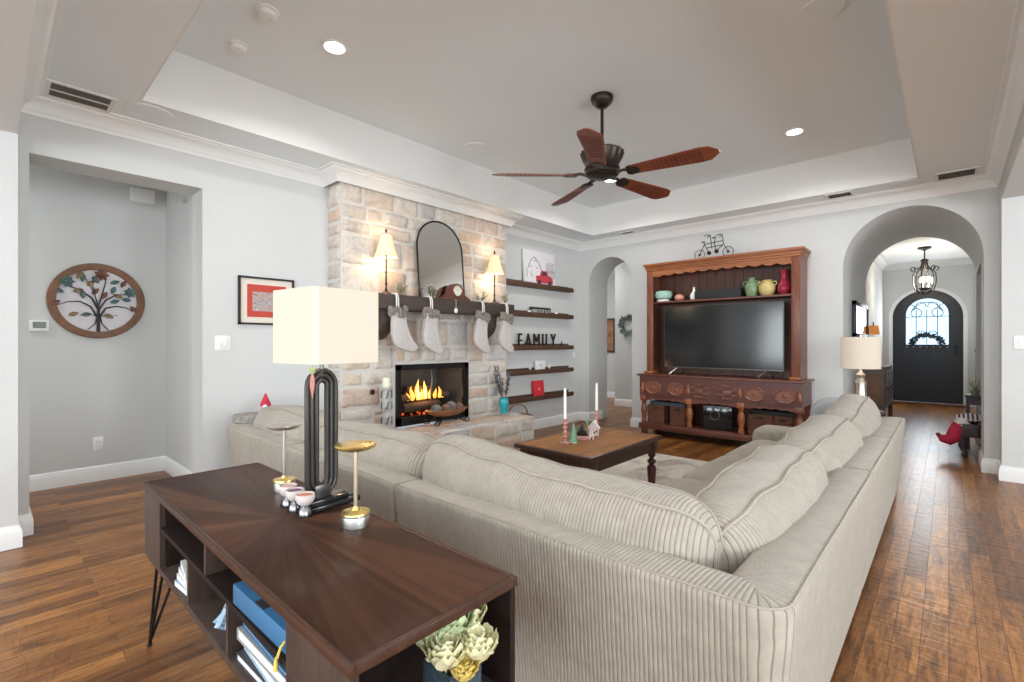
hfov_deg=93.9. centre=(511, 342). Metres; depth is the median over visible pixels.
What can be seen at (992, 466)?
baseboard
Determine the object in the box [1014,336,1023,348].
light switch
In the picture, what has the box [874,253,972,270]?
trim
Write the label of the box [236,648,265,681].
book
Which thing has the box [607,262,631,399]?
wall
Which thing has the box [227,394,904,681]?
sectional sofa
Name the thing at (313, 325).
table lamp
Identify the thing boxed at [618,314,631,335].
wreath
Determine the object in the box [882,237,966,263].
ceiling
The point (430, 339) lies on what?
stocking
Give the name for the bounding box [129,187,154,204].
door chime
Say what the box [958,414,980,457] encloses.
bench
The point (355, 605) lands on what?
console table
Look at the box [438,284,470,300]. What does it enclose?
mantel clock
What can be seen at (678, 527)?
pillow
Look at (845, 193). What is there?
ceiling vent
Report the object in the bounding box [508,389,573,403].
ledge
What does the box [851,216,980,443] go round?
wall
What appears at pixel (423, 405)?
log
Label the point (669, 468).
area rug
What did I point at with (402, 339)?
stocking
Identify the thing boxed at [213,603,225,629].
book
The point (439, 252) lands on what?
arched mirror
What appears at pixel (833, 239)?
wall
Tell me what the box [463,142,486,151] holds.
ceiling speaker
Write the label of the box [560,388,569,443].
candlestick
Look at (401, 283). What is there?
greenery sprig
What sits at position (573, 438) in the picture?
tree
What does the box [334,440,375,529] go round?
candle holder
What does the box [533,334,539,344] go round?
letter
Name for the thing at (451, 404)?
decorative ball
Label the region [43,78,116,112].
ceiling vent
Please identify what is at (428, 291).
greenery sprig
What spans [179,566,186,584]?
notepad
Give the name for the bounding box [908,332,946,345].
wreath
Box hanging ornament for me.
[309,365,315,398]
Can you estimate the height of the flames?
0.220 m
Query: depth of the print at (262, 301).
4.00 m
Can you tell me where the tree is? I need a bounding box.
[569,422,577,442]
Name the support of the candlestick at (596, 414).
on the coffee table at (612, 447)
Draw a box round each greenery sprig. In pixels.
[395,282,408,294]
[427,284,437,297]
[473,290,487,300]
[500,294,509,302]
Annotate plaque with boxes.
[535,360,544,369]
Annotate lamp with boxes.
[273,286,377,513]
[374,229,397,293]
[485,250,503,303]
[840,333,880,395]
[869,322,879,336]
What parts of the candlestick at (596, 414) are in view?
glass stem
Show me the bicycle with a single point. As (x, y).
(715, 250)
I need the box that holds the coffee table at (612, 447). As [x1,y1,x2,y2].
[514,427,661,483]
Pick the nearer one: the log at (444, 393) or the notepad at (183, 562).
the notepad at (183, 562)
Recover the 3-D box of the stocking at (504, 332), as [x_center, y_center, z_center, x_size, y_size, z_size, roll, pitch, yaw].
[-0.066,-0.171,5.389,0.156,0.577,0.214,0,0,11]
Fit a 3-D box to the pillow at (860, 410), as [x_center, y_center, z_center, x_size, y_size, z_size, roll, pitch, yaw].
[2.443,0.607,3.457,0.346,0.429,1.000,0,0,42]
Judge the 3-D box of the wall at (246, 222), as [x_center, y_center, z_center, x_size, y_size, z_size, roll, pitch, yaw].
[-1.081,-0.200,5.324,0.280,2.800,6.200,0,0,42]
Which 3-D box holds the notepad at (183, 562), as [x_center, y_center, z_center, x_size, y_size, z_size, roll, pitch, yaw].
[-1.008,0.739,1.608,0.166,0.020,0.120,0,0,-41]
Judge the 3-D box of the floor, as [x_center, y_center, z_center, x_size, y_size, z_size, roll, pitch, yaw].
[1.539,1.250,4.351,12.800,0.100,18.700,0,0,42]
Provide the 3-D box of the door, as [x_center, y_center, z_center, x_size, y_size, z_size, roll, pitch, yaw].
[8.165,0.066,9.410,1.046,2.208,0.111,0,0,42]
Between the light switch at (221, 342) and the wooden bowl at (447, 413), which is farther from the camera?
the wooden bowl at (447, 413)
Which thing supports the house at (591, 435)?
on the coffee table at (612, 447)
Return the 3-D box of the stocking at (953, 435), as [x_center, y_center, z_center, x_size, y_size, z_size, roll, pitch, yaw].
[4.689,0.930,5.075,0.276,0.309,0.134,0,0,26]
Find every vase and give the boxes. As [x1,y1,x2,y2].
[416,604,498,681]
[493,365,510,413]
[690,287,694,299]
[743,277,760,295]
[757,279,777,294]
[777,269,790,293]
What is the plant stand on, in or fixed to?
on the floor
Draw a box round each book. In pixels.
[213,603,225,629]
[233,581,285,671]
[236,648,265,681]
[237,625,285,681]
[243,623,285,677]
[244,647,274,681]
[531,380,544,395]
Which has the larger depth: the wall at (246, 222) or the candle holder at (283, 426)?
the wall at (246, 222)
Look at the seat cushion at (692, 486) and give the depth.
2.73 m
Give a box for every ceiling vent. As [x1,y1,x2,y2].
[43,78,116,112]
[619,230,636,234]
[824,190,854,199]
[935,166,978,181]
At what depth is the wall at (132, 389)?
4.16 m
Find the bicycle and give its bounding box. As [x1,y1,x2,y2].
[694,234,733,258]
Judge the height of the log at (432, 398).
0.119 m
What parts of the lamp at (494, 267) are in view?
lamp shade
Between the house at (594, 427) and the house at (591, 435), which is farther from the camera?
the house at (594, 427)
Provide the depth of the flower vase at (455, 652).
1.00 m
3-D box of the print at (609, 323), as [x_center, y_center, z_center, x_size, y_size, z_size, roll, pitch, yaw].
[2.015,-0.165,10.593,0.520,0.650,0.003,0,0,42]
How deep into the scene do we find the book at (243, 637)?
1.14 m
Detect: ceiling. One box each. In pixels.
[48,0,1016,241]
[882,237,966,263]
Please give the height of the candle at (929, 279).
0.250 m
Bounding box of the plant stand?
[965,393,980,448]
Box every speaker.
[123,102,173,121]
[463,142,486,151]
[695,288,745,298]
[795,0,846,24]
[890,179,923,187]
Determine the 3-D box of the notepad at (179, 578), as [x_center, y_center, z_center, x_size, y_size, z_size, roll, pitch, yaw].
[-1.014,0.780,1.615,0.140,0.018,0.166,0,0,41]
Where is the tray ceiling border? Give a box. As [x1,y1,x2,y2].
[141,0,918,235]
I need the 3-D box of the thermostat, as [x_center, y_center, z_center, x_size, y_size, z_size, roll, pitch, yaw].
[-3.843,-0.140,3.885,0.023,0.090,0.112,0,0,42]
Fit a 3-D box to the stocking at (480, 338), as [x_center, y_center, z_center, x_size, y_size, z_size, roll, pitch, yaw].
[-0.319,-0.171,5.112,0.156,0.577,0.214,0,0,11]
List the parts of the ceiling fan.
blade, blade, blade, blade, blade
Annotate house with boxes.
[588,420,599,435]
[588,431,594,439]
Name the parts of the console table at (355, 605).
panel, panel, hairpin leg, panel, panel, panel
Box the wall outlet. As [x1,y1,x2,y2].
[93,436,102,450]
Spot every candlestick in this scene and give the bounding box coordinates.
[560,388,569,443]
[594,383,600,431]
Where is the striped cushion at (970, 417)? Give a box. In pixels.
[954,413,980,422]
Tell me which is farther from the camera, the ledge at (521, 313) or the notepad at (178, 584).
the ledge at (521, 313)
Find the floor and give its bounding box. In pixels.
[0,398,1023,681]
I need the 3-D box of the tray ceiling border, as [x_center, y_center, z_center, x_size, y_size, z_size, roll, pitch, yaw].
[0.717,-1.741,3.741,3.580,0.398,5.200,0,0,42]
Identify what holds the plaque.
on the ledge at (554, 369)
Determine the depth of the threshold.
9.26 m
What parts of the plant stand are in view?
leg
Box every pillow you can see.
[252,405,323,441]
[319,420,434,478]
[422,435,723,570]
[693,445,828,573]
[775,414,863,473]
[810,397,837,415]
[823,394,881,437]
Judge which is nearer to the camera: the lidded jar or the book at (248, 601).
the book at (248, 601)
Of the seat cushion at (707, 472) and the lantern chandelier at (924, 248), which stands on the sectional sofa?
the seat cushion at (707, 472)
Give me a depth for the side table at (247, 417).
3.65 m
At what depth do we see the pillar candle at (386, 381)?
4.38 m
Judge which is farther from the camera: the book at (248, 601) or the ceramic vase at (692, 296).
the ceramic vase at (692, 296)
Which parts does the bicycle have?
frame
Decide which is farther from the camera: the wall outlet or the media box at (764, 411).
the media box at (764, 411)
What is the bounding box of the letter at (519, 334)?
[518,333,522,345]
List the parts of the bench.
leg, curled arm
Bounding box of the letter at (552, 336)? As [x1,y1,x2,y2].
[550,334,555,344]
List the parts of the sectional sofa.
frame, frame, frame, arm, frame, frame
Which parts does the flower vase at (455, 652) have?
glass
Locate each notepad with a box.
[175,580,186,595]
[177,573,186,589]
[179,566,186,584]
[181,559,186,579]
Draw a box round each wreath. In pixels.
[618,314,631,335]
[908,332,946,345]
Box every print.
[252,291,272,311]
[607,321,612,349]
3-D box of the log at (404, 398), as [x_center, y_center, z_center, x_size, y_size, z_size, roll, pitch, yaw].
[-1.070,0.569,5.042,0.089,0.091,0.420,0,0,22]
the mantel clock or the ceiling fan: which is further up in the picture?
the ceiling fan
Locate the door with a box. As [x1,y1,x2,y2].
[893,290,962,404]
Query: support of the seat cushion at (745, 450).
on the sectional sofa
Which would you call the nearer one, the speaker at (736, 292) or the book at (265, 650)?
the book at (265, 650)
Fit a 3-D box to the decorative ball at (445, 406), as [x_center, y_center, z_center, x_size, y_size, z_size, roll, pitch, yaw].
[-0.679,0.673,4.875,0.103,0.102,0.101,0,0,42]
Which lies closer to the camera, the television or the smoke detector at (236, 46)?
the smoke detector at (236, 46)
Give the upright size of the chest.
0.900 m
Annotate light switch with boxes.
[215,336,230,349]
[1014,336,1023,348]
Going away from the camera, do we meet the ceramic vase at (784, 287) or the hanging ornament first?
the hanging ornament
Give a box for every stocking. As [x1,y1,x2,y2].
[388,293,417,351]
[421,296,443,353]
[473,301,490,353]
[498,303,513,352]
[936,417,969,444]
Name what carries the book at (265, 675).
on the book at (242, 658)
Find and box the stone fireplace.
[327,181,533,449]
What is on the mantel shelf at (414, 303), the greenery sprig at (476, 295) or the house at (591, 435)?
the greenery sprig at (476, 295)
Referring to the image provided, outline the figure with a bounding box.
[260,393,270,408]
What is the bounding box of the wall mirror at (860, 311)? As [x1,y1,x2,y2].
[852,300,868,336]
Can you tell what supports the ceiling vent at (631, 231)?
in the ceiling at (518, 79)
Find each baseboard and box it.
[0,410,602,551]
[607,391,1023,483]
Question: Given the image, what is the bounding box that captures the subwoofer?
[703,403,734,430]
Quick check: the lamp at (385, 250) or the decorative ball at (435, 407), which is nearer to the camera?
the lamp at (385, 250)
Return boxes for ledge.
[506,278,573,292]
[506,366,573,375]
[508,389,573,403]
[512,344,573,349]
[514,310,573,318]
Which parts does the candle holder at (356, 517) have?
stem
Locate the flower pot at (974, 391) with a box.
[968,379,980,394]
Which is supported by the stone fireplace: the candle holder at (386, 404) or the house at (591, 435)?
the candle holder at (386, 404)
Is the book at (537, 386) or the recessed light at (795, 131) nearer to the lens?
the recessed light at (795, 131)
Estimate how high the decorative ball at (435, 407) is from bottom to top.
0.113 m
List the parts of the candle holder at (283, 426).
stem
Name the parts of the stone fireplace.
fire grate, firebox frame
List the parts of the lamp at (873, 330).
lamp shade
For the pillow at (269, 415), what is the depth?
3.18 m
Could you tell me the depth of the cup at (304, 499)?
1.50 m
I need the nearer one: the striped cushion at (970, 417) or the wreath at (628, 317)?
the striped cushion at (970, 417)
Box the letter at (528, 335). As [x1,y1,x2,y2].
[525,333,530,344]
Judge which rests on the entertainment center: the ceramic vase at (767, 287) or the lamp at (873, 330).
the ceramic vase at (767, 287)
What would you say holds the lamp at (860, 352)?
on the end table
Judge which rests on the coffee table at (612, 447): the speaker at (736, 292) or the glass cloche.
the glass cloche
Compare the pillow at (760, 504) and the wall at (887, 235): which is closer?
the pillow at (760, 504)
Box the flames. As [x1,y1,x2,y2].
[406,379,442,400]
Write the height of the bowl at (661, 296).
0.142 m
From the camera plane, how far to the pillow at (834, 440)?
2.48 m
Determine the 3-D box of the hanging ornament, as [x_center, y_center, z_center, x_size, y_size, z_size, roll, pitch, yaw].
[-0.635,0.122,1.523,0.019,0.115,0.020,0,0,-14]
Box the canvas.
[522,248,555,285]
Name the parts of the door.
glass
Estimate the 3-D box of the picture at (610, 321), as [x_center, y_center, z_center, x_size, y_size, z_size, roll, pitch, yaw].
[2.021,-0.165,10.600,0.600,0.750,0.020,0,0,42]
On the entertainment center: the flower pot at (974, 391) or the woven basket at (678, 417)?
the woven basket at (678, 417)
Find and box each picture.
[238,275,293,324]
[607,318,614,352]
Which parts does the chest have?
panel, drawer, drawer, leg, drawer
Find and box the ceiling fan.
[492,91,719,205]
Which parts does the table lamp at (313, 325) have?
lamp shade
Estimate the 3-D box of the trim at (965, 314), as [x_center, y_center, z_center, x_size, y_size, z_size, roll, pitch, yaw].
[8.122,0.052,9.362,1.162,2.296,0.040,0,0,42]
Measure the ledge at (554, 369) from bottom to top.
0.085 m
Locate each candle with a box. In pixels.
[382,377,390,386]
[918,276,931,290]
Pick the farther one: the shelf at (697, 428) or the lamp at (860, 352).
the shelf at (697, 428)
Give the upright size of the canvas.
0.500 m
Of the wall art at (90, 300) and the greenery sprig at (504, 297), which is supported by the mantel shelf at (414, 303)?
the greenery sprig at (504, 297)
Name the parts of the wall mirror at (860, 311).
mirror pane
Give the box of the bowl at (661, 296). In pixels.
[654,291,672,301]
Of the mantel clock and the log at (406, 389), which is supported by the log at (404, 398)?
the log at (406, 389)
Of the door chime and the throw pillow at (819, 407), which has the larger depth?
the door chime
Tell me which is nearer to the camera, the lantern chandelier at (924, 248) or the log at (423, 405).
the log at (423, 405)
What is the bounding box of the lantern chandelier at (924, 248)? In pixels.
[910,246,938,294]
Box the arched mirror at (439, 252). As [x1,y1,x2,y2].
[416,221,464,297]
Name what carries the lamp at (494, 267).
on the mantel shelf at (414, 303)
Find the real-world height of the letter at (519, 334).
0.205 m
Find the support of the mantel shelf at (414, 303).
attached to the stone fireplace
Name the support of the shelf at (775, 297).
attached to the entertainment center
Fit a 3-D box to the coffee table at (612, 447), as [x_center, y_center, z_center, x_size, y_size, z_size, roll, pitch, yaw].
[0.610,0.963,3.683,0.680,0.446,1.030,0,0,42]
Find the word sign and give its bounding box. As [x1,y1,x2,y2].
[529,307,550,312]
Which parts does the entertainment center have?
turned post, turned post, cornice, turned post, panel, turned post, post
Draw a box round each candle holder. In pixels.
[267,422,300,492]
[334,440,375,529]
[380,377,396,428]
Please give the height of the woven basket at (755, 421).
0.235 m
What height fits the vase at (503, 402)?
0.575 m
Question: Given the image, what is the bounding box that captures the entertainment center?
[637,246,814,441]
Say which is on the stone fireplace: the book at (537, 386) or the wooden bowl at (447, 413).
the wooden bowl at (447, 413)
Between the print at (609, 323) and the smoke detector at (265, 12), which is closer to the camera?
the smoke detector at (265, 12)
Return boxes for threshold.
[892,400,965,406]
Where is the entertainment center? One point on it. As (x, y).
(742, 390)
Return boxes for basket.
[508,403,531,415]
[647,404,669,423]
[670,405,694,426]
[748,413,773,434]
[773,416,795,426]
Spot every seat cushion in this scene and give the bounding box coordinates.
[663,478,709,494]
[682,456,745,481]
[725,440,778,456]
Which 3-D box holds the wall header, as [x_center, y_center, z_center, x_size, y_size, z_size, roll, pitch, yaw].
[2.377,-1.430,1.949,0.200,0.340,5.855,0,0,42]
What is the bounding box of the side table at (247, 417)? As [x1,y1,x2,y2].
[232,412,258,423]
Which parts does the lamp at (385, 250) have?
lamp shade, stem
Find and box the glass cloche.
[575,421,588,439]
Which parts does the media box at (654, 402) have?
lid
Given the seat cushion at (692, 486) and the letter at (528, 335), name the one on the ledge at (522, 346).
the letter at (528, 335)
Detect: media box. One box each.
[650,399,692,406]
[752,408,796,417]
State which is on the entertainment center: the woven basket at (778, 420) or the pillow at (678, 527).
the woven basket at (778, 420)
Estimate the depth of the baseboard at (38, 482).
4.12 m
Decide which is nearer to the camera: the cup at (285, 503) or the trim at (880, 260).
the cup at (285, 503)
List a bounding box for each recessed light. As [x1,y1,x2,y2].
[321,39,347,55]
[784,127,804,135]
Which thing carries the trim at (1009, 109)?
attached to the wall at (246, 222)
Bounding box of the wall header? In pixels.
[1002,112,1023,198]
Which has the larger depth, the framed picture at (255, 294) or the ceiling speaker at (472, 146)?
the ceiling speaker at (472, 146)
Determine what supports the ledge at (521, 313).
attached to the wall at (246, 222)
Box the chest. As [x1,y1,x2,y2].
[862,364,893,416]
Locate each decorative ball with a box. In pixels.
[431,404,441,410]
[441,404,449,410]
[447,401,455,409]
[456,402,463,408]
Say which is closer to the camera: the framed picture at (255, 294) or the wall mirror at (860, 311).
the framed picture at (255, 294)
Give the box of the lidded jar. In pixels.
[675,292,684,300]
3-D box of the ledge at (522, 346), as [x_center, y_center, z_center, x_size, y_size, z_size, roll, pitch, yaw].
[0.381,0.052,6.636,0.105,0.085,1.610,0,0,42]
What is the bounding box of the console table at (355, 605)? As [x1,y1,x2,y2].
[143,462,517,681]
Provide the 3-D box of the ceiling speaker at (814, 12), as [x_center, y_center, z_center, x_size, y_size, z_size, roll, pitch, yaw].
[1.787,-1.925,2.770,0.250,0.009,0.250,0,0,42]
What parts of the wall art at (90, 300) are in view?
metal flower, metal flower, metal flower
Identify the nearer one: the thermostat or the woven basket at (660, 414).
the thermostat
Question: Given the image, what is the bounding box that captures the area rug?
[601,453,707,484]
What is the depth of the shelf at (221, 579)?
1.38 m
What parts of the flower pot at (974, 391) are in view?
pot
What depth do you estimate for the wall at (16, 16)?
2.77 m
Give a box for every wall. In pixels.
[0,0,36,527]
[18,113,579,514]
[29,164,191,474]
[580,187,998,459]
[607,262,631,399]
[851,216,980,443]
[866,262,974,393]
[999,180,1023,467]
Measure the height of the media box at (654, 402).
0.045 m
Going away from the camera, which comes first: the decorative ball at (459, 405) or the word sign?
the decorative ball at (459, 405)
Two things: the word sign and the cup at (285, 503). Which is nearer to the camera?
the cup at (285, 503)
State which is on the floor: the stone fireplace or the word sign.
the stone fireplace
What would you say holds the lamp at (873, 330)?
on the chest
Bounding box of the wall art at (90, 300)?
[46,263,144,337]
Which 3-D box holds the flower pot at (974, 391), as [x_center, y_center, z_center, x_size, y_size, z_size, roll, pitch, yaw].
[5.261,0.499,5.433,0.135,0.181,0.145,0,0,42]
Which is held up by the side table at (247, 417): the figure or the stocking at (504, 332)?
the figure
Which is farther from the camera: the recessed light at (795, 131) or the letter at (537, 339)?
the letter at (537, 339)
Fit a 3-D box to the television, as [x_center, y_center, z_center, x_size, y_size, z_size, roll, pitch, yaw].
[2.505,-0.034,5.771,1.396,0.863,0.210,0,0,42]
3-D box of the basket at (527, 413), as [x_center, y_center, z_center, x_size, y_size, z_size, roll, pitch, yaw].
[0.073,0.986,6.098,0.350,0.429,0.420,0,0,42]
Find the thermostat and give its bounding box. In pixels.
[29,320,48,330]
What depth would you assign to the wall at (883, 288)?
9.14 m
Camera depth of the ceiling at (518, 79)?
3.27 m
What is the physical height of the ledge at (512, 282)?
0.085 m
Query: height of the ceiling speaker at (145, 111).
0.009 m
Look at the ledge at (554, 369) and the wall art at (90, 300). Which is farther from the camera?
the ledge at (554, 369)
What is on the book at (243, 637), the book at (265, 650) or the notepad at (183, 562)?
the book at (265, 650)
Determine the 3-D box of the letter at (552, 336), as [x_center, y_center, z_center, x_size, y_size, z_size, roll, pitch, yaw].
[0.591,-0.026,6.857,0.026,0.205,0.133,0,0,42]
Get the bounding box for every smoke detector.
[228,39,248,54]
[254,3,279,22]
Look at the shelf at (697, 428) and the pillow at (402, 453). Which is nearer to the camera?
the pillow at (402, 453)
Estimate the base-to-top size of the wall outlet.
0.115 m
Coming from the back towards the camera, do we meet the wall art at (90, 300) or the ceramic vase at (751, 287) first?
the ceramic vase at (751, 287)
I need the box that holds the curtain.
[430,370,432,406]
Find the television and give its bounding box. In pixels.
[664,301,784,377]
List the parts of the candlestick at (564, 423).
glass stem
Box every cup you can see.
[278,483,297,507]
[285,487,304,512]
[295,491,314,518]
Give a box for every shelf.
[160,523,285,668]
[378,293,513,339]
[639,420,752,441]
[654,294,790,304]
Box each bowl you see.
[424,406,469,426]
[654,291,672,301]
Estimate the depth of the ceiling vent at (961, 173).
4.36 m
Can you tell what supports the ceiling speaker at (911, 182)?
attached to the ceiling at (518, 79)
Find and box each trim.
[21,0,1023,250]
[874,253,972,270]
[889,287,967,405]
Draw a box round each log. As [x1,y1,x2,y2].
[401,391,420,402]
[401,398,437,403]
[401,399,440,413]
[403,384,430,392]
[422,390,448,398]

